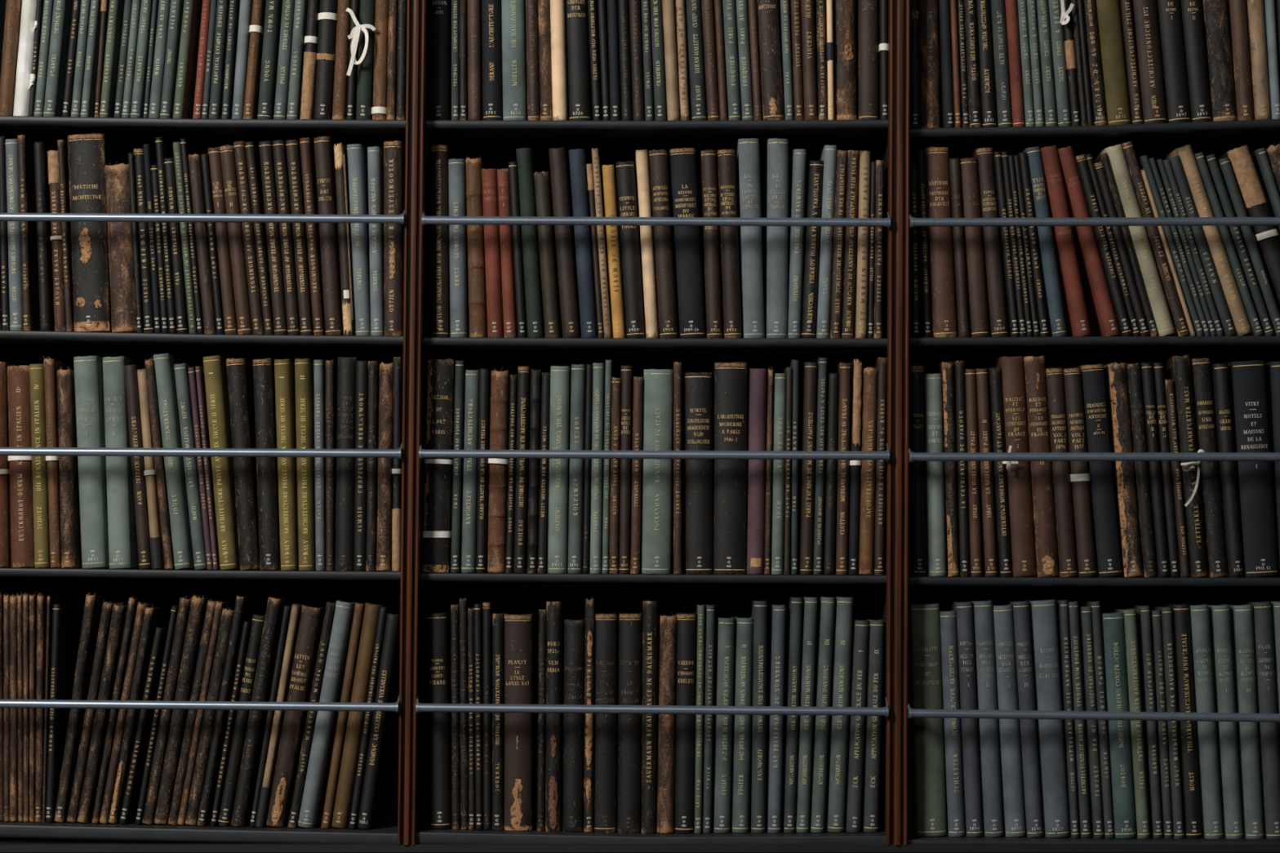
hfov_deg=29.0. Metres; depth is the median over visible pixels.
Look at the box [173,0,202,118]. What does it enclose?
book
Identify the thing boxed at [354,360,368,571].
book
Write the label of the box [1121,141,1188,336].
book
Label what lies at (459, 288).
book
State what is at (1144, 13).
book
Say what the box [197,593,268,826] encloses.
book
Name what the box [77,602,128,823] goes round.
book
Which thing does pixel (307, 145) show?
book
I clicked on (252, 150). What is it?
book
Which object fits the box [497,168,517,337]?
book
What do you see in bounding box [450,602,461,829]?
book
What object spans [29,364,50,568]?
book
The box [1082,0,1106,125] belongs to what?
book
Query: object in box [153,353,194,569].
book
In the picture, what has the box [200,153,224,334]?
book
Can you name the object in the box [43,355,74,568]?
book
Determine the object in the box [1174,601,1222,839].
book
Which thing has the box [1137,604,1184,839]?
book
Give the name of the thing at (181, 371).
book
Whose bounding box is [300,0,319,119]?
book
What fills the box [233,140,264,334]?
book
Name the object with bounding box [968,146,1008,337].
book
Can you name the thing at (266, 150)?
book
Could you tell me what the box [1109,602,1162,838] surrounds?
book
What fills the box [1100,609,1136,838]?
book
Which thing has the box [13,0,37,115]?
book
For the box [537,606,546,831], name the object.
book
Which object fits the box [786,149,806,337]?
book
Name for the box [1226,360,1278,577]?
book
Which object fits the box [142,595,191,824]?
book
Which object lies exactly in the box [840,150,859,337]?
book
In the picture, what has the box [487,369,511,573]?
book
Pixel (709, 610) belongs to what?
book
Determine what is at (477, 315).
book
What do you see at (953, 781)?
book
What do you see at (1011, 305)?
book
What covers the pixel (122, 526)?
book
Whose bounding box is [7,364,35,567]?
book
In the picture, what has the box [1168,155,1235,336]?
book
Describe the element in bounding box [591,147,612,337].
book
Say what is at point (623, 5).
book
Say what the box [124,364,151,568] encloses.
book
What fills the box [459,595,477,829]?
book
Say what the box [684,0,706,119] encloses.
book
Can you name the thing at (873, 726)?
book
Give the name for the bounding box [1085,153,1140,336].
book
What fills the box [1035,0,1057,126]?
book
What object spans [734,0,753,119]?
book
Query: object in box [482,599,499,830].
book
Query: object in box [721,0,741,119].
book
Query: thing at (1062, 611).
book
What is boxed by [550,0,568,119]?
book
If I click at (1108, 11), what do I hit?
book
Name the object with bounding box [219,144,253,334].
book
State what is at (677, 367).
book
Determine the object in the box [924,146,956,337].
book
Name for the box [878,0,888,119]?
book
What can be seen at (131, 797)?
book
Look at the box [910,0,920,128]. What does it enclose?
book
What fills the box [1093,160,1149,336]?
book
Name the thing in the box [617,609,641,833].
book
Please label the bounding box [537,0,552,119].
book
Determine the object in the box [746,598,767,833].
book
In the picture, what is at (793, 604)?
book
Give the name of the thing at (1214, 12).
book
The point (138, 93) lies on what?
book
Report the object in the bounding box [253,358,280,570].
book
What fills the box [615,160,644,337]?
book
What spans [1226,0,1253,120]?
book
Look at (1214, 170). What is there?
book
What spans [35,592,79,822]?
book
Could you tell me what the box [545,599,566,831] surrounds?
book
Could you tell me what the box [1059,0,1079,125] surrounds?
book
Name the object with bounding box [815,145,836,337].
book
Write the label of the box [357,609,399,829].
book
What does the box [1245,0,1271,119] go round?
book
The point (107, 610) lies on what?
book
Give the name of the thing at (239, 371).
book
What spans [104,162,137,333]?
book
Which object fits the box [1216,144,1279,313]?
book
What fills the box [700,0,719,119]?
book
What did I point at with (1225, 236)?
book
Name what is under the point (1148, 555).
book
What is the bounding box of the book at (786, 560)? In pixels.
[782,367,791,574]
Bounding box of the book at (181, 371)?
[173,363,207,569]
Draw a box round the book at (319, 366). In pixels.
[313,359,325,570]
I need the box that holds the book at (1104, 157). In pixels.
[1093,152,1157,336]
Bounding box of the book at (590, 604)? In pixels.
[583,596,596,832]
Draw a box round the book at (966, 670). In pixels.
[937,599,982,836]
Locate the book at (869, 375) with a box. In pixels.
[857,365,877,574]
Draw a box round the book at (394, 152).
[383,140,405,336]
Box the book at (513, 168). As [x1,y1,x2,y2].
[508,161,527,337]
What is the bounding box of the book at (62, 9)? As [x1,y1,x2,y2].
[43,0,73,116]
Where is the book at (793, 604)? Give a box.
[781,595,802,833]
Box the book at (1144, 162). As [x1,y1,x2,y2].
[1137,155,1204,336]
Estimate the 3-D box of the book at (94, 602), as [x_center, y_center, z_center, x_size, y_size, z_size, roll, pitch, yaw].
[-0.910,0.459,4.118,0.065,0.370,0.264,0,-3,0]
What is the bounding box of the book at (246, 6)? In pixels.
[231,0,253,119]
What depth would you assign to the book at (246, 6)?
4.04 m
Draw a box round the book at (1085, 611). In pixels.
[1078,604,1103,838]
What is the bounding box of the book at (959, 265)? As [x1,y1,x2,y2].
[949,158,968,337]
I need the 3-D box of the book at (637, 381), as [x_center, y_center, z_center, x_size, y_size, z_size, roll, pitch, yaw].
[-0.005,0.084,4.113,0.015,0.320,0.219,1,-3,0]
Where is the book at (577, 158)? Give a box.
[568,148,598,337]
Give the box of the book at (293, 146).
[285,139,313,335]
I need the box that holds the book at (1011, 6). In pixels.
[1004,0,1024,126]
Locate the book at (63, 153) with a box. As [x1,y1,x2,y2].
[57,139,73,331]
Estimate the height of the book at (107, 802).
0.358 m
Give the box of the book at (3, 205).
[0,136,10,330]
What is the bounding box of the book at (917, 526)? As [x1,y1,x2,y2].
[908,364,925,576]
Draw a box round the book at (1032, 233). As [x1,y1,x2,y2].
[1017,151,1048,337]
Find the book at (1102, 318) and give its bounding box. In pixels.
[1057,146,1119,336]
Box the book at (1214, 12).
[1200,0,1236,121]
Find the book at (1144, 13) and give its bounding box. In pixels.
[1131,0,1166,124]
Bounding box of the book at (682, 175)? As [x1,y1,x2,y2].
[668,146,705,337]
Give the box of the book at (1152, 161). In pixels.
[1148,157,1210,336]
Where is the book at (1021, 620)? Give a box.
[991,598,1043,837]
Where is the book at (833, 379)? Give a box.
[822,373,839,574]
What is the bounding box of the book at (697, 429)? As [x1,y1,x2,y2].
[682,372,713,573]
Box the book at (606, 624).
[593,609,618,833]
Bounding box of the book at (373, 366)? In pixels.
[365,360,380,571]
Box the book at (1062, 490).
[1045,367,1077,577]
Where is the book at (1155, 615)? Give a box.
[1150,608,1173,838]
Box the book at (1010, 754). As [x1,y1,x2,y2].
[992,602,1025,837]
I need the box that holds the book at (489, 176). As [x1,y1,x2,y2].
[481,168,503,337]
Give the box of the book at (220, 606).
[177,600,235,825]
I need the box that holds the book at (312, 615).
[265,602,326,826]
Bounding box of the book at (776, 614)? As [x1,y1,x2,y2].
[764,602,786,833]
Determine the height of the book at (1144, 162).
0.298 m
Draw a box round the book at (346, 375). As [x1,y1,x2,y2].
[334,356,360,571]
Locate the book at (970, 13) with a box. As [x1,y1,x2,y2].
[964,0,981,127]
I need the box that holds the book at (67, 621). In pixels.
[45,601,84,822]
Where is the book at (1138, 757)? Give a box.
[1100,605,1150,839]
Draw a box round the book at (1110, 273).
[1075,153,1132,336]
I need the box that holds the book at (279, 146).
[272,139,300,334]
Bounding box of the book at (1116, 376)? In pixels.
[1103,362,1142,577]
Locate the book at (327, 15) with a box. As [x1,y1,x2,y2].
[313,0,337,119]
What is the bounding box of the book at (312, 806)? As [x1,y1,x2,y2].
[297,598,365,828]
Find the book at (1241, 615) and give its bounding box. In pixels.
[1213,601,1263,839]
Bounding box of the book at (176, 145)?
[173,142,197,333]
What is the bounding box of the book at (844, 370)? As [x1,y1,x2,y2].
[829,362,851,574]
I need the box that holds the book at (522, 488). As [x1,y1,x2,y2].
[513,365,531,573]
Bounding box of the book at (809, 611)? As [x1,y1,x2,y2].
[795,595,817,832]
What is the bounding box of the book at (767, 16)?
[755,0,784,119]
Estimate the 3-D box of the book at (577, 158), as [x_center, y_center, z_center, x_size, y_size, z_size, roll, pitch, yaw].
[-0.093,-0.293,4.127,0.047,0.311,0.213,0,-3,0]
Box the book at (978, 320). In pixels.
[959,157,989,337]
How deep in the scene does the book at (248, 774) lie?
3.99 m
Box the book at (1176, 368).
[1157,355,1207,577]
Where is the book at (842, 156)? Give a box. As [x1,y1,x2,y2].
[829,150,847,337]
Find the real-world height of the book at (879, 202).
0.293 m
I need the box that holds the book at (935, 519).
[924,373,946,576]
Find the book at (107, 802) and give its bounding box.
[99,600,173,823]
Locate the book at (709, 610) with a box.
[701,602,715,833]
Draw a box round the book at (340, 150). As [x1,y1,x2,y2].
[333,142,355,335]
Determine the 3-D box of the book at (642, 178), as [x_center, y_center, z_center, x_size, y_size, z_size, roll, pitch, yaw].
[0.011,-0.292,4.128,0.038,0.310,0.208,0,-3,0]
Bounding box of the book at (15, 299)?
[4,138,23,330]
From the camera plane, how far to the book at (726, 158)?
4.03 m
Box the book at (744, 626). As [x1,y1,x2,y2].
[729,614,753,833]
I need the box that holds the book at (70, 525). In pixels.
[57,366,82,568]
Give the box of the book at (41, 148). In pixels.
[33,141,56,331]
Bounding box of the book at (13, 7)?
[0,0,22,115]
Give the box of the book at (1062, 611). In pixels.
[1040,597,1079,838]
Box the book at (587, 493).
[582,364,592,573]
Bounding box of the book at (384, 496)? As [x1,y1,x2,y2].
[376,362,393,571]
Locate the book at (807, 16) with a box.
[800,0,817,119]
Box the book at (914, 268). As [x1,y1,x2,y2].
[909,163,920,337]
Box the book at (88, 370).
[73,355,109,568]
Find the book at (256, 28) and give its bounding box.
[243,0,266,119]
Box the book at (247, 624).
[210,619,252,826]
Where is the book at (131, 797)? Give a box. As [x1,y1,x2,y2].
[119,625,168,824]
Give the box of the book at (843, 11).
[832,0,856,119]
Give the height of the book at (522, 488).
0.336 m
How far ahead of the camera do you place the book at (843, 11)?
4.05 m
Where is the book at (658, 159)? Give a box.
[648,149,677,337]
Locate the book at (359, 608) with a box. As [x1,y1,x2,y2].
[320,600,373,828]
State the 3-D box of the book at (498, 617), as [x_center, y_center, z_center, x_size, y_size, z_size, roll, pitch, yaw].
[-0.229,0.481,4.101,0.017,0.348,0.240,0,-3,0]
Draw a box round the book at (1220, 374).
[1210,363,1243,577]
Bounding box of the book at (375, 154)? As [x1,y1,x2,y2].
[367,146,384,336]
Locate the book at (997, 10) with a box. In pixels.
[990,0,1012,127]
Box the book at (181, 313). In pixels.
[164,157,189,333]
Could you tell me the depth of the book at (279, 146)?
4.03 m
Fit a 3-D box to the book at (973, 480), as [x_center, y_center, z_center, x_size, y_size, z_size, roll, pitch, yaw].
[0.540,0.080,4.123,0.018,0.337,0.232,-1,-3,0]
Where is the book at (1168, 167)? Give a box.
[1162,159,1223,336]
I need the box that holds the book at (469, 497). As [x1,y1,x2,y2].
[461,369,479,573]
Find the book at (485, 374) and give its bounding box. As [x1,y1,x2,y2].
[475,368,490,573]
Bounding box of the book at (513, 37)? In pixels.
[501,0,528,119]
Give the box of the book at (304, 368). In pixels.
[294,358,315,570]
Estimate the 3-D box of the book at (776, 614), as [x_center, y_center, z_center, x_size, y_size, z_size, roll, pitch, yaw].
[0.220,0.477,4.111,0.022,0.366,0.259,1,-3,0]
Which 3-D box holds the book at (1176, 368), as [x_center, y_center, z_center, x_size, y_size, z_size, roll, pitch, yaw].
[0.891,0.069,4.114,0.053,0.361,0.287,0,-3,0]
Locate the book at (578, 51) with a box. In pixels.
[564,0,592,120]
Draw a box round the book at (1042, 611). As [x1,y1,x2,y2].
[1009,596,1069,837]
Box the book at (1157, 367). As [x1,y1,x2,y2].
[1151,362,1179,577]
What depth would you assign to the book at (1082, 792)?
3.99 m
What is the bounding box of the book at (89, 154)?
[67,133,128,332]
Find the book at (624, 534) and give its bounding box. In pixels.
[618,365,632,573]
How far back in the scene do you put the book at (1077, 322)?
4.03 m
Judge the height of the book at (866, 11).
0.331 m
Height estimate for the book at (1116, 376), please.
0.351 m
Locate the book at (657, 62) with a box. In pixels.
[649,0,666,120]
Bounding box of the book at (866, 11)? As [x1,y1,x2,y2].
[854,0,878,119]
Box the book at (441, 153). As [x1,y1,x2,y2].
[431,144,453,337]
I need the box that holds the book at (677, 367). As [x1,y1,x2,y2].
[671,361,681,573]
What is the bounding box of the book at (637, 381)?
[630,376,642,573]
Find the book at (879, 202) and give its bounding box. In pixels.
[873,160,884,337]
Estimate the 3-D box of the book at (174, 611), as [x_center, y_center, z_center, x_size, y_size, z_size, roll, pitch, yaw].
[-0.778,0.470,4.101,0.065,0.352,0.236,0,-3,0]
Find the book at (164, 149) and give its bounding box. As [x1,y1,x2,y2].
[155,136,177,333]
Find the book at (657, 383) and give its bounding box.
[640,368,672,573]
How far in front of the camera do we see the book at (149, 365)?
4.01 m
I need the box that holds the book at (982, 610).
[953,598,1003,837]
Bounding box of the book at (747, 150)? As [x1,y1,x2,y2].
[734,137,764,337]
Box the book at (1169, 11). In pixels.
[1155,0,1191,123]
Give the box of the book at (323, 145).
[314,136,343,335]
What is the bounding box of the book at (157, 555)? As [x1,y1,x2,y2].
[137,368,164,568]
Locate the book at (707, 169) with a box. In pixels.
[697,149,722,337]
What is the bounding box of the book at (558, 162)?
[548,146,581,337]
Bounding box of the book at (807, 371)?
[797,361,817,574]
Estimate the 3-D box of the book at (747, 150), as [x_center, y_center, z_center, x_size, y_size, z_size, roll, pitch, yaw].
[0.181,-0.300,4.145,0.034,0.329,0.238,-1,-3,0]
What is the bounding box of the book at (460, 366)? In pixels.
[450,360,472,573]
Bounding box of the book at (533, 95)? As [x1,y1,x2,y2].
[525,0,540,119]
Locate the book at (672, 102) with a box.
[662,0,679,120]
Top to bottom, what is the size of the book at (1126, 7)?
0.353 m
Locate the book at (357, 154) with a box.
[346,143,370,335]
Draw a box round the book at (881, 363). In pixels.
[866,356,887,574]
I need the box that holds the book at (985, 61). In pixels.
[975,0,996,127]
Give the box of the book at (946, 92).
[937,0,954,128]
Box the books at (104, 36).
[0,0,1279,830]
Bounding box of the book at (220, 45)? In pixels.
[208,0,229,119]
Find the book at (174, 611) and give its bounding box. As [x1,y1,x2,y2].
[135,604,178,825]
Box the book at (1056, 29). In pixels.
[1047,0,1071,126]
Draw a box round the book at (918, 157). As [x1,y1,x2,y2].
[910,148,931,337]
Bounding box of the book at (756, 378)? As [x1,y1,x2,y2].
[746,368,766,574]
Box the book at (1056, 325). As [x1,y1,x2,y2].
[1022,146,1066,337]
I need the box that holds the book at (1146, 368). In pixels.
[1139,362,1168,577]
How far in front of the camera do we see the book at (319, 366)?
4.01 m
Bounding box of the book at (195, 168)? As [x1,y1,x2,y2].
[187,153,216,333]
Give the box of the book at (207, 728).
[185,607,234,825]
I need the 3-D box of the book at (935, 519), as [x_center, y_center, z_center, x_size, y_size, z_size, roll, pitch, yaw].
[0.479,0.084,4.123,0.028,0.329,0.237,-1,-3,0]
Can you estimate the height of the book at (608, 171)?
0.286 m
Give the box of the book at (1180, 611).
[1142,600,1201,839]
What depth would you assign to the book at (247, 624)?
3.99 m
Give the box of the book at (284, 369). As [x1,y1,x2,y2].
[274,359,298,570]
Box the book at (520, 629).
[502,610,537,831]
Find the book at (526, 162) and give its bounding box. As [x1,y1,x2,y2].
[515,147,545,337]
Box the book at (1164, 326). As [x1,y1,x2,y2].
[1093,143,1175,336]
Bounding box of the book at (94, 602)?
[54,592,128,822]
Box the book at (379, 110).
[371,0,389,119]
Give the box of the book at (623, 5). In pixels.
[617,0,631,120]
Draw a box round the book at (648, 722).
[641,598,657,834]
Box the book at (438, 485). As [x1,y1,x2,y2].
[422,358,455,573]
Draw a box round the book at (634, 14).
[628,0,644,120]
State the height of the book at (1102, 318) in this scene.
0.314 m
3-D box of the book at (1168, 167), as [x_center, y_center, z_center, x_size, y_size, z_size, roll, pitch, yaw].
[0.900,-0.286,4.128,0.097,0.291,0.210,0,-3,0]
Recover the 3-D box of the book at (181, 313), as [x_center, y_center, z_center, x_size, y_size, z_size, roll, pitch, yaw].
[-0.755,-0.288,4.131,0.041,0.289,0.216,0,-3,0]
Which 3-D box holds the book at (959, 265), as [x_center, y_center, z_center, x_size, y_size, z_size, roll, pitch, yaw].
[0.519,-0.285,4.127,0.030,0.294,0.211,0,-3,0]
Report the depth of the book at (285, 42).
4.05 m
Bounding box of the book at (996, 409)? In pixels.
[987,367,1011,577]
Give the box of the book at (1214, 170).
[1204,153,1274,335]
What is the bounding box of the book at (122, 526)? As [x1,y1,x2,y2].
[102,355,145,568]
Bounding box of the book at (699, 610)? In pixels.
[693,602,704,833]
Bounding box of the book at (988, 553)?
[975,368,997,577]
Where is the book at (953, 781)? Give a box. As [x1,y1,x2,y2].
[939,608,964,836]
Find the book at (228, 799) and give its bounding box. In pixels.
[217,612,266,826]
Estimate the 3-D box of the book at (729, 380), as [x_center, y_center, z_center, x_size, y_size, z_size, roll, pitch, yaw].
[0.147,0.073,4.128,0.053,0.344,0.241,0,-3,0]
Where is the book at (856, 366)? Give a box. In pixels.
[847,359,862,574]
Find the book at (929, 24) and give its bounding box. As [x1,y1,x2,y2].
[920,0,940,128]
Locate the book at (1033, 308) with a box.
[1013,155,1039,337]
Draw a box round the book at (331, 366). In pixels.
[325,360,337,570]
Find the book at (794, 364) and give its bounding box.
[783,359,799,574]
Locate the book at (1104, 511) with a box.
[1074,363,1121,577]
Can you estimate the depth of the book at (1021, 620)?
3.99 m
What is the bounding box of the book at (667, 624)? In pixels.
[656,612,676,834]
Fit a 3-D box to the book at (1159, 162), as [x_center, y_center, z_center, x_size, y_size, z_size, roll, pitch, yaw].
[0.889,-0.286,4.126,0.094,0.292,0.204,0,-3,0]
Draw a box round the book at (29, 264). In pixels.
[17,134,39,330]
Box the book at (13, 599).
[9,593,18,822]
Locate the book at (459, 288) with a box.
[448,158,469,337]
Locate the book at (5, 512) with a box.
[0,361,17,567]
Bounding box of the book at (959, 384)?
[952,360,969,577]
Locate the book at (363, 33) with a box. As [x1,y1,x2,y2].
[346,0,375,119]
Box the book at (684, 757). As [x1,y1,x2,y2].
[673,609,696,833]
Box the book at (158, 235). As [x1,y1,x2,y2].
[151,164,168,333]
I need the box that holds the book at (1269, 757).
[1217,599,1279,839]
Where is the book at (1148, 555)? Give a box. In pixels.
[1126,362,1156,577]
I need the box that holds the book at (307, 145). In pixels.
[299,137,325,335]
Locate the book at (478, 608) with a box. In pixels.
[474,600,484,830]
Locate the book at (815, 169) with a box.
[800,160,823,337]
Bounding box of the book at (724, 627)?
[711,614,734,833]
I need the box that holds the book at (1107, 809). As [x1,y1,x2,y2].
[1063,598,1114,838]
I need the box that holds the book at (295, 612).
[254,601,319,827]
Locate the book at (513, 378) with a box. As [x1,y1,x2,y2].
[506,374,517,573]
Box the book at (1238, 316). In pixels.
[1162,143,1252,336]
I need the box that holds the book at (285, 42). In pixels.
[273,0,295,119]
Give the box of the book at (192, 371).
[188,366,213,569]
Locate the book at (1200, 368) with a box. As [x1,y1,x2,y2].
[1190,357,1227,577]
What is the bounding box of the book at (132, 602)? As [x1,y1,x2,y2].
[92,595,164,823]
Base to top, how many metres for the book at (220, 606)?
0.362 m
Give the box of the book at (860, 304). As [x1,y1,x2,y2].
[853,150,871,337]
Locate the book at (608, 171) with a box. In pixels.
[601,164,625,337]
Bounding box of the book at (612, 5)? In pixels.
[607,0,621,120]
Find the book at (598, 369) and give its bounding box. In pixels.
[589,362,605,573]
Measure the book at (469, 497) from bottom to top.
0.329 m
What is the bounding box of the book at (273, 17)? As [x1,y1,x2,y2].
[257,0,282,119]
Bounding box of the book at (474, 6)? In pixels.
[467,0,482,119]
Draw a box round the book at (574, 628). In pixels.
[562,616,585,832]
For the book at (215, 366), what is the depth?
4.01 m
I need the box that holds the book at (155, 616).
[108,604,174,823]
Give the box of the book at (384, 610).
[348,603,399,829]
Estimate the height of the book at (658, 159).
0.310 m
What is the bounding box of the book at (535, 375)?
[527,368,542,573]
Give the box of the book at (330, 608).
[288,600,336,828]
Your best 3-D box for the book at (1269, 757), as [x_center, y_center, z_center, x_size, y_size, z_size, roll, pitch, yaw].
[1.013,0.480,4.112,0.045,0.382,0.257,0,-3,0]
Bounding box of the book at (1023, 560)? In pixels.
[980,355,1035,577]
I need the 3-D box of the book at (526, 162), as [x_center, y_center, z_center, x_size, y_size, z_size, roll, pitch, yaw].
[-0.179,-0.294,4.130,0.045,0.313,0.214,0,-3,0]
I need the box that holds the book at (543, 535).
[537,372,550,573]
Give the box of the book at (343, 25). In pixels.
[332,0,351,119]
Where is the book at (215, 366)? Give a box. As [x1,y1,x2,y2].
[203,355,239,569]
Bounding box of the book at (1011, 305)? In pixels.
[993,151,1018,337]
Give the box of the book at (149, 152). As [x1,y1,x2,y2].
[143,143,161,333]
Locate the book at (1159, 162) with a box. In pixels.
[1155,158,1216,336]
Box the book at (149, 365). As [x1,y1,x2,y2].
[145,357,174,569]
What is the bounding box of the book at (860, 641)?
[844,617,869,832]
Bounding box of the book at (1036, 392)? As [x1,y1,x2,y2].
[1023,355,1058,577]
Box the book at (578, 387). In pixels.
[568,364,586,573]
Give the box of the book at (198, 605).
[154,593,230,824]
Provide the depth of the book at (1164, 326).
4.03 m
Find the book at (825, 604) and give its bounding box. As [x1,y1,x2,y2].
[808,595,834,832]
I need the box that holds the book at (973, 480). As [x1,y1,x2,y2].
[964,368,982,577]
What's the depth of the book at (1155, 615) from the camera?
3.99 m
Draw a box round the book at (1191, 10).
[1180,0,1211,122]
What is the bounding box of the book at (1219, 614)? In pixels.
[1191,601,1242,839]
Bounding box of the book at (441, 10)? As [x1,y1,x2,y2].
[431,0,451,119]
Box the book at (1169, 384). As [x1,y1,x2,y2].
[1164,379,1189,577]
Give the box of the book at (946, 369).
[925,360,959,576]
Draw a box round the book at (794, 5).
[789,0,804,119]
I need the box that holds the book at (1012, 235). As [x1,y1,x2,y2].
[1000,151,1026,337]
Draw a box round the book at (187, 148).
[180,137,204,333]
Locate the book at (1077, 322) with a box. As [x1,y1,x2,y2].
[1040,145,1091,336]
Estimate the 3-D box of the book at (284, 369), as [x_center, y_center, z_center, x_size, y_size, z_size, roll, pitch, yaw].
[-0.575,0.067,4.125,0.039,0.343,0.241,0,-3,0]
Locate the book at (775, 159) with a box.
[760,137,788,337]
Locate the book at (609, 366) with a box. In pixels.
[602,360,613,573]
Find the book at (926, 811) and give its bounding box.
[907,600,946,836]
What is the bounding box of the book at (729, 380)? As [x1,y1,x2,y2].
[711,361,746,574]
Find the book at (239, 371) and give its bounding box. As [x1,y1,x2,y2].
[226,358,260,570]
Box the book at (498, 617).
[492,610,511,831]
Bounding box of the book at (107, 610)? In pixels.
[66,600,128,822]
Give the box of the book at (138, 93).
[130,0,152,117]
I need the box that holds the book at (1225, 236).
[1194,151,1262,336]
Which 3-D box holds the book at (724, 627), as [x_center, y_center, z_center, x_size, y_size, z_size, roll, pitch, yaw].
[0.136,0.487,4.103,0.026,0.345,0.240,1,-3,0]
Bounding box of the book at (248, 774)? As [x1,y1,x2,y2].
[231,594,302,826]
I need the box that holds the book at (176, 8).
[160,0,184,118]
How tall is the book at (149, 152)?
0.311 m
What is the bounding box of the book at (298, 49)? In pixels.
[286,0,307,119]
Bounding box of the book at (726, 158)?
[716,148,742,337]
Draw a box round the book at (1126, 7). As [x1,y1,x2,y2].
[1119,0,1143,124]
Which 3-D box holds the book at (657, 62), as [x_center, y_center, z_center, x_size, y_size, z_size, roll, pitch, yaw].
[0.028,-0.657,4.172,0.031,0.335,0.260,0,-3,0]
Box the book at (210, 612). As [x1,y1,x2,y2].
[168,598,235,825]
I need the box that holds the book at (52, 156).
[47,150,66,331]
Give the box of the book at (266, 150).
[258,140,288,334]
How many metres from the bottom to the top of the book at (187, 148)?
0.321 m
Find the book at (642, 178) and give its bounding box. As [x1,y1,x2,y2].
[635,149,658,337]
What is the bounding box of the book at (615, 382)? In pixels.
[608,377,621,573]
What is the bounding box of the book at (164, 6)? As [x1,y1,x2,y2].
[148,0,170,118]
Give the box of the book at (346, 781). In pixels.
[331,600,395,828]
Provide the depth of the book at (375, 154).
4.03 m
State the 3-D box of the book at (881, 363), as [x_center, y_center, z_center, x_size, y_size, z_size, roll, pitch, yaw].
[0.390,0.069,4.125,0.016,0.353,0.236,1,-3,0]
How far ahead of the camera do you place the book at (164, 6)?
4.04 m
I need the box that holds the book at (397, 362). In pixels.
[391,356,403,571]
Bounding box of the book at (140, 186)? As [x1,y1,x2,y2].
[133,147,155,333]
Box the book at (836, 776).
[824,594,853,832]
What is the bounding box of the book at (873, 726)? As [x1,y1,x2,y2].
[856,616,884,832]
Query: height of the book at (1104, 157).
0.302 m
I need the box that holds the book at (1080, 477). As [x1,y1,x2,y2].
[1063,367,1096,577]
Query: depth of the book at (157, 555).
4.01 m
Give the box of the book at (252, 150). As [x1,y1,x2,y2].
[244,141,274,334]
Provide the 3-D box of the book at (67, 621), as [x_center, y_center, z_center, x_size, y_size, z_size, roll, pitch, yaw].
[-0.944,0.468,4.111,0.012,0.351,0.260,1,-3,0]
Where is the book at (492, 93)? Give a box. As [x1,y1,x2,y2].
[481,0,502,119]
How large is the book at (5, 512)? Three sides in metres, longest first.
0.334 x 0.237 x 0.036 m
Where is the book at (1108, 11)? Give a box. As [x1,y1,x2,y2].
[1095,0,1131,124]
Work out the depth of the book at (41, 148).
4.03 m
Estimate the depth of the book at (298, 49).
4.04 m
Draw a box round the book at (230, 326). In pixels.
[208,146,238,334]
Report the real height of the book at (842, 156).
0.309 m
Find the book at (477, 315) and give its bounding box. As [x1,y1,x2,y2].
[464,155,488,337]
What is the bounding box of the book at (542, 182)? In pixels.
[533,171,562,337]
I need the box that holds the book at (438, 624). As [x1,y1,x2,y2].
[426,609,452,829]
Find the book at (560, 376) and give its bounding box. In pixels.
[547,365,571,573]
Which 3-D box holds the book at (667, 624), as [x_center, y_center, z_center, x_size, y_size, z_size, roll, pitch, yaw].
[0.043,0.483,4.105,0.027,0.354,0.248,1,-3,0]
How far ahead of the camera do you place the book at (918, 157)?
4.03 m
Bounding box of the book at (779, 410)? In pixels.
[769,373,786,574]
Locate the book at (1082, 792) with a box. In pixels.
[1067,600,1091,838]
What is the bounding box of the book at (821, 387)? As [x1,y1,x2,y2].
[812,357,827,574]

